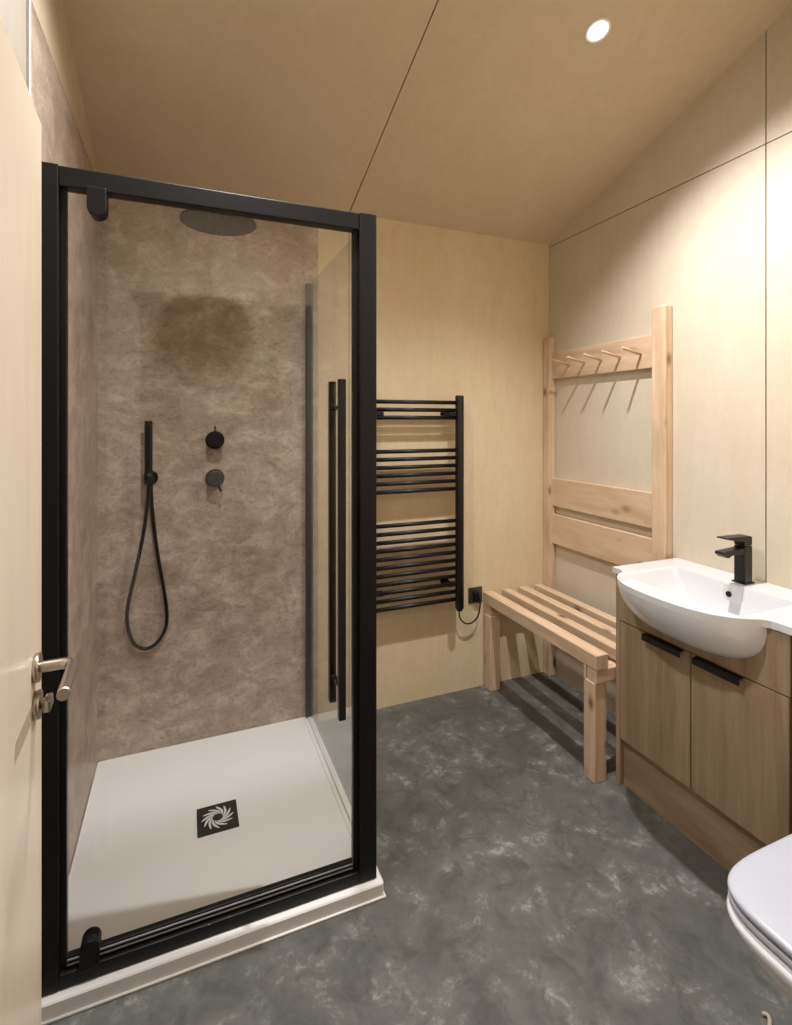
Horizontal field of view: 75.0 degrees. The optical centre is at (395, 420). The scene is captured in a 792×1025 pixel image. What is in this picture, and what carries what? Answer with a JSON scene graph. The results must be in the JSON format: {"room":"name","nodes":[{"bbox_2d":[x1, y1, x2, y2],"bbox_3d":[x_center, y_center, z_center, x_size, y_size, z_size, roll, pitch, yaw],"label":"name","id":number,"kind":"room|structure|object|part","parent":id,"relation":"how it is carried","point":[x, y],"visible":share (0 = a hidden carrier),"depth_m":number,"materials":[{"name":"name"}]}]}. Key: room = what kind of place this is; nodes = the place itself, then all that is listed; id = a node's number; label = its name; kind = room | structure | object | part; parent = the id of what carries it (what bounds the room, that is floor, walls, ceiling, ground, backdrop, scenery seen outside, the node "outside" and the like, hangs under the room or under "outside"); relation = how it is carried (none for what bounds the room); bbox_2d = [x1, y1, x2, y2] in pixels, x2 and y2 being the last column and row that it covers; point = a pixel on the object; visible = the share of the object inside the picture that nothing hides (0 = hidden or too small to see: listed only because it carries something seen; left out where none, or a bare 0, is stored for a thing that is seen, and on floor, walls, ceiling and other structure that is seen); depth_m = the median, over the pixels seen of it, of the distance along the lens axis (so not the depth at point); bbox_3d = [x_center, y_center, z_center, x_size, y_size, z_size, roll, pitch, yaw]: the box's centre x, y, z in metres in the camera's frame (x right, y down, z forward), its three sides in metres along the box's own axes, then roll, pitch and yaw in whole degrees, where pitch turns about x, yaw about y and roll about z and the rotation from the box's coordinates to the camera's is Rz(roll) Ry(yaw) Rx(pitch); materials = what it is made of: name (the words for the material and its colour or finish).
{"room":"bathroom","nodes":[
{"label":"bathroom","id":0,"kind":"room"},
{"bbox_2d":[0,0,96,875],"bbox_3d":[-0.875,-0.211,1.122,0.100,3.321,2.340,0,0,-22],"label":"wall","id":1,"kind":"structure","parent":0,"point":[56,96],"depth_m":1.71,"materials":[{"name":"stone"}]},
{"bbox_2d":[26,0,30,95],"bbox_3d":[-0.852,0.230,1.191,0.014,2.440,0.013,0,0,-22],"label":"trim","id":2,"kind":"structure","parent":1,"relation":"attached to","point":[28,2],"depth_m":1.19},
{"bbox_3d":[-1.048,0.230,1.662,0.012,2.440,1.006,0,0,-22],"label":"stone panel","id":3,"kind":"part","parent":1,"relation":"part of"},
{"bbox_3d":[-1.044,-1.183,1.652,0.012,0.382,1.029,0,0,-22],"label":"plywood panel","id":4,"kind":"part","parent":1,"relation":"part of","materials":[{"name":"brown wood"}]},
{"bbox_2d":[97,198,548,762],"bbox_3d":[-0.191,0.164,2.611,2.494,2.573,0.102,0,0,-22],"label":"wall","id":5,"kind":"structure","parent":0,"point":[197,332],"depth_m":2.41,"materials":[{"name":"beige stone"}]},
{"bbox_2d":[125,421,168,650],"bbox_3d":[-1.046,0.485,2.169,0.167,0.971,0.068,0,0,-22],"label":"shower","id":6,"kind":"object","parent":5,"relation":"attached to","point":[150,476],"visible":1,"depth_m":2.15,"materials":[{"name":"black metal"}]},
{"bbox_3d":[-0.806,0.230,2.312,0.927,2.440,0.014,0,0,-22],"label":"stone panel","id":7,"kind":"part","parent":5,"relation":"part of","materials":[{"name":"brown stone"}]},
{"bbox_2d":[205,426,223,448],"bbox_3d":[-0.798,0.074,2.279,0.080,0.102,0.054,0,0,-22],"label":"shower control","id":8,"kind":"object","parent":5,"relation":"attached to","point":[214,439],"visible":1,"depth_m":2.26,"materials":[{"name":"black metal"}]},
{"bbox_2d":[205,469,224,491],"bbox_3d":[-0.798,0.264,2.279,0.080,0.099,0.054,0,0,-22],"label":"shower control","id":9,"kind":"object","parent":5,"relation":"attached to","point":[214,477],"visible":1,"depth_m":2.26,"materials":[{"name":"black metal"}]},
{"bbox_2d":[179,190,256,235],"bbox_3d":[-0.715,-0.817,2.060,0.274,0.154,0.529,0,0,-22],"label":"shower head","id":10,"kind":"object","parent":5,"relation":"attached to","point":[204,222],"visible":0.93,"depth_m":1.94},
{"bbox_3d":[-0.306,0.208,2.517,0.152,2.483,0.012,0,0,-22],"label":"plywood panel","id":11,"kind":"part","parent":5,"relation":"part of","materials":[{"name":"brown wood"}]},
{"bbox_2d":[377,395,480,624],"bbox_3d":[0.152,0.476,2.640,0.670,1.218,0.107,0,0,-22],"label":"towel radiator","id":12,"kind":"object","parent":5,"relation":"attached to","point":[457,413],"visible":0.7,"depth_m":2.61,"materials":[{"name":"black metal"}]},
{"bbox_3d":[0.380,1.026,2.744,0.166,0.118,0.043,0,0,-37],"label":"power cord","id":13,"kind":"part","parent":12,"relation":"part of","materials":[{"name":"black plastic"}]},
{"bbox_3d":[0.328,0.208,2.777,1.208,2.483,0.012,0,0,-22],"label":"plywood panel","id":14,"kind":"part","parent":5,"relation":"part of","materials":[{"name":"brown wood"}]},
{"bbox_2d":[468,586,481,603],"bbox_3d":[0.436,0.947,2.798,0.086,0.086,0.030,0,0,-22],"label":"wall socket","id":15,"kind":"object","parent":5,"relation":"attached to","point":[474,593],"visible":1,"depth_m":2.79,"materials":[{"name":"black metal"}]},
{"bbox_2d":[49,672,791,1024],"bbox_3d":[0.024,1.500,0.680,3.559,0.100,3.840,0,0,-22],"label":"floor","id":16,"kind":"structure","parent":0,"point":[520,888],"depth_m":1.52,"materials":[{"name":"concrete"}]},
{"bbox_2d":[41,716,385,1024],"bbox_3d":[-0.630,1.427,1.849,0.902,0.048,0.975,0,0,-22],"label":"shower tray","id":17,"kind":"object","parent":16,"relation":"on","point":[170,831],"visible":0.93,"depth_m":1.72,"materials":[{"name":"white plastic"}]},
{"bbox_2d":[41,161,376,996],"bbox_3d":[-0.626,0.377,1.837,0.893,2.054,0.998,0,0,-22],"label":"shower enclosure","id":18,"kind":"object","parent":17,"relation":"on","point":[61,969],"visible":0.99,"depth_m":1.43,"materials":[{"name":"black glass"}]},
{"bbox_3d":[-0.851,0.385,1.282,0.058,2.037,0.042,0,0,-22],"label":"frame post","id":19,"kind":"part","parent":18,"relation":"part of","materials":[{"name":"black metal"}]},
{"bbox_3d":[-0.478,-0.605,1.435,0.778,0.050,0.040,0,0,-22],"label":"rail","id":20,"kind":"part","parent":18,"relation":"part of","materials":[{"name":"black metal"}]},
{"bbox_3d":[-0.478,1.381,1.435,0.778,0.046,0.040,0,0,-22],"label":"rail","id":21,"kind":"part","parent":18,"relation":"part of","materials":[{"name":"black metal"}]},
{"bbox_3d":[-0.191,0.372,1.583,0.021,0.989,0.052,0,0,-22],"label":"handle","id":22,"kind":"part","parent":18,"relation":"part of","materials":[{"name":"black metal"}]},
{"bbox_3d":[-0.167,0.372,1.522,0.021,0.989,0.068,0,0,-22],"label":"handle","id":23,"kind":"part","parent":18,"relation":"part of","materials":[{"name":"black metal"}]},
{"bbox_3d":[-0.100,0.385,1.590,0.071,2.037,0.042,0,0,-22],"label":"frame post","id":24,"kind":"part","parent":18,"relation":"part of","materials":[{"name":"black metal"}]},
{"bbox_2d":[484,305,671,783],"bbox_3d":[0.843,0.474,2.524,0.445,1.952,0.840,0,0,-22],"label":"bench","id":25,"kind":"object","parent":16,"relation":"on","point":[587,633],"visible":0.88,"depth_m":2.46,"materials":[{"name":"beige wood"}]},
{"bbox_3d":[0.522,1.250,2.803,0.062,0.400,0.062,0,0,-22],"label":"leg","id":26,"kind":"part","parent":25,"relation":"part of","materials":[{"name":"beige wood"}]},
{"bbox_3d":[0.675,1.023,2.874,0.394,0.054,0.058,0,0,-22],"label":"cross rail","id":27,"kind":"part","parent":25,"relation":"part of","materials":[{"name":"beige wood"}]},
{"bbox_3d":[0.880,0.487,2.961,0.046,1.925,0.059,0,0,-22],"label":"post","id":28,"kind":"part","parent":25,"relation":"part of","materials":[{"name":"beige wood"}]},
{"bbox_3d":[0.809,1.224,2.100,0.062,0.453,0.062,0,0,-22],"label":"leg","id":29,"kind":"part","parent":25,"relation":"part of","materials":[{"name":"beige wood"}]},
{"bbox_3d":[0.970,1.023,2.155,0.394,0.054,0.055,0,0,-22],"label":"cross rail","id":30,"kind":"part","parent":25,"relation":"part of","materials":[{"name":"beige wood"}]},
{"bbox_3d":[1.030,0.612,2.619,0.024,0.167,0.692,0,0,-22],"label":"rail","id":31,"kind":"part","parent":25,"relation":"part of","materials":[{"name":"beige wood"}]},
{"bbox_3d":[1.030,0.402,2.619,0.024,0.160,0.692,0,0,-22],"label":"rail","id":32,"kind":"part","parent":25,"relation":"part of","materials":[{"name":"beige wood"}]},
{"bbox_3d":[1.030,-0.313,2.619,0.024,0.150,0.692,0,0,-22],"label":"rail","id":33,"kind":"part","parent":25,"relation":"part of","materials":[{"name":"beige wood"}]},
{"bbox_3d":[1.166,0.474,2.261,0.046,1.952,0.072,0,0,-22],"label":"post","id":34,"kind":"part","parent":25,"relation":"part of","materials":[{"name":"beige wood"}]},
{"bbox_2d":[616,574,791,871],"bbox_3d":[1.159,1.032,1.836,0.380,0.837,0.643,0,0,-22],"label":"vanity unit","id":35,"kind":"object","parent":16,"relation":"on","point":[704,740],"visible":0.83,"depth_m":1.71,"materials":[{"name":"brown wood"}]},
{"bbox_3d":[1.052,1.032,2.129,0.358,0.837,0.019,0,0,-22],"label":"panel","id":36,"kind":"part","parent":35,"relation":"part of","materials":[{"name":"brown wood"}]},
{"bbox_3d":[0.957,1.028,1.911,0.018,0.465,0.306,0,0,-22],"label":"door","id":37,"kind":"part","parent":35,"relation":"part of","materials":[{"name":"brown wood"}]},
{"bbox_3d":[0.958,0.806,1.860,0.026,0.023,0.160,0,0,-22],"label":"handle","id":38,"kind":"part","parent":35,"relation":"part of","materials":[{"name":"black metal"}]},
{"bbox_2d":[612,558,791,658],"bbox_3d":[1.211,0.680,1.538,0.510,0.185,1.261,0,0,-22],"label":"basin","id":39,"kind":"object","parent":35,"relation":"in","point":[700,607],"visible":1,"depth_m":1.76,"materials":[{"name":"white ceramic"}]},
{"bbox_2d":[715,534,754,584],"bbox_3d":[1.218,0.501,1.862,0.153,0.174,0.052,0,0,-22],"label":"tap","id":40,"kind":"object","parent":39,"relation":"on","point":[741,551],"visible":1,"depth_m":1.86,"materials":[{"name":"black metal"}]},
{"bbox_3d":[1.200,0.472,1.854,0.112,0.028,0.037,0,0,-22],"label":"spout","id":41,"kind":"part","parent":40,"relation":"part of","materials":[{"name":"black metal"}]},
{"bbox_3d":[1.037,0.806,1.668,0.026,0.023,0.159,0,0,-22],"label":"handle","id":42,"kind":"part","parent":35,"relation":"part of","materials":[{"name":"black metal"}]},
{"bbox_3d":[1.075,1.028,1.623,0.018,0.465,0.308,0,0,-22],"label":"door","id":43,"kind":"part","parent":35,"relation":"part of","materials":[{"name":"brown wood"}]},
{"bbox_2d":[726,834,791,1001],"bbox_3d":[0.994,1.225,1.069,0.555,0.451,0.378,0,0,-22],"label":"toilet","id":44,"kind":"object","parent":16,"relation":"on","point":[759,897],"visible":1,"depth_m":1.07,"materials":[{"name":"white ceramic"}]},
{"bbox_3d":[0.979,1.030,1.063,0.493,0.016,0.370,0,0,-22],"label":"seat","id":45,"kind":"part","parent":44,"relation":"part of","materials":[{"name":"white plastic"}]},
{"bbox_2d":[762,1011,771,1024],"bbox_3d":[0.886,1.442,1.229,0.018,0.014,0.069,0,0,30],"label":"toilet roll holder","id":46,"kind":"object","parent":16,"relation":"on","point":[765,1014],"visible":1,"depth_m":1.25,"materials":[{"name":"metal"}]},
{"bbox_2d":[62,0,791,244],"bbox_3d":[0.233,-1.443,1.575,2.494,0.882,2.340,0,0,-22],"label":"ceiling","id":47,"kind":"structure","parent":0,"point":[497,118],"depth_m":1.95,"materials":[{"name":"brown wood"}]},
{"bbox_3d":[-0.329,-1.383,1.346,1.080,0.720,2.140,0,0,-22],"label":"plywood panel","id":48,"kind":"part","parent":47,"relation":"part of","materials":[{"name":"brown wood"}]},
{"bbox_3d":[0.735,-1.383,1.781,1.208,0.720,2.140,0,0,-22],"label":"plywood panel","id":49,"kind":"part","parent":47,"relation":"part of","materials":[{"name":"brown wood"}]},
{"bbox_2d":[585,17,610,43],"bbox_3d":[0.705,-1.364,1.804,0.088,0.033,0.085,0,0,-27],"label":"recessed light","id":50,"kind":"object","parent":47,"relation":"in","point":[598,29],"visible":1,"depth_m":1.80,"materials":[{"name":"white"}]},
{"bbox_2d":[549,5,791,715],"bbox_3d":[1.341,-0.211,2.029,0.100,3.321,2.340,0,0,-22],"label":"wall","id":51,"kind":"structure","parent":0,"point":[699,224],"depth_m":2.12,"materials":[{"name":"brown wood"}]},
{"bbox_3d":[1.124,-1.223,2.443,0.012,0.420,1.208,0,0,-22],"label":"plywood panel","id":52,"kind":"part","parent":51,"relation":"part of","materials":[{"name":"brown wood"}]},
{"bbox_3d":[1.529,-1.377,1.452,0.012,0.728,0.925,0,0,-22],"label":"plywood panel","id":53,"kind":"part","parent":51,"relation":"part of","materials":[{"name":"brown wood"}]},
{"bbox_3d":[1.529,0.221,1.452,0.012,2.458,0.925,0,0,-22],"label":"plywood panel","id":54,"kind":"part","parent":51,"relation":"part of","materials":[{"name":"brown wood"}]},
{"bbox_3d":[0.657,-0.191,0.539,2.494,3.281,0.100,0,0,-22],"label":"wall","id":55,"kind":"structure","parent":0,"visible":0},
{"bbox_2d":[0,16,78,1024],"bbox_3d":[-0.456,0.458,0.574,0.110,1.972,0.773,0,0,-25],"label":"door","id":56,"kind":"structure","parent":55,"relation":"in","point":[22,665],"depth_m":0.77,"materials":[{"name":"laminate"}]},
{"bbox_3d":[-0.554,0.413,0.833,0.066,0.047,0.144,0,0,-25],"label":"handle","id":57,"kind":"part","parent":56,"relation":"part of","materials":[{"name":"metal"}]}
]}

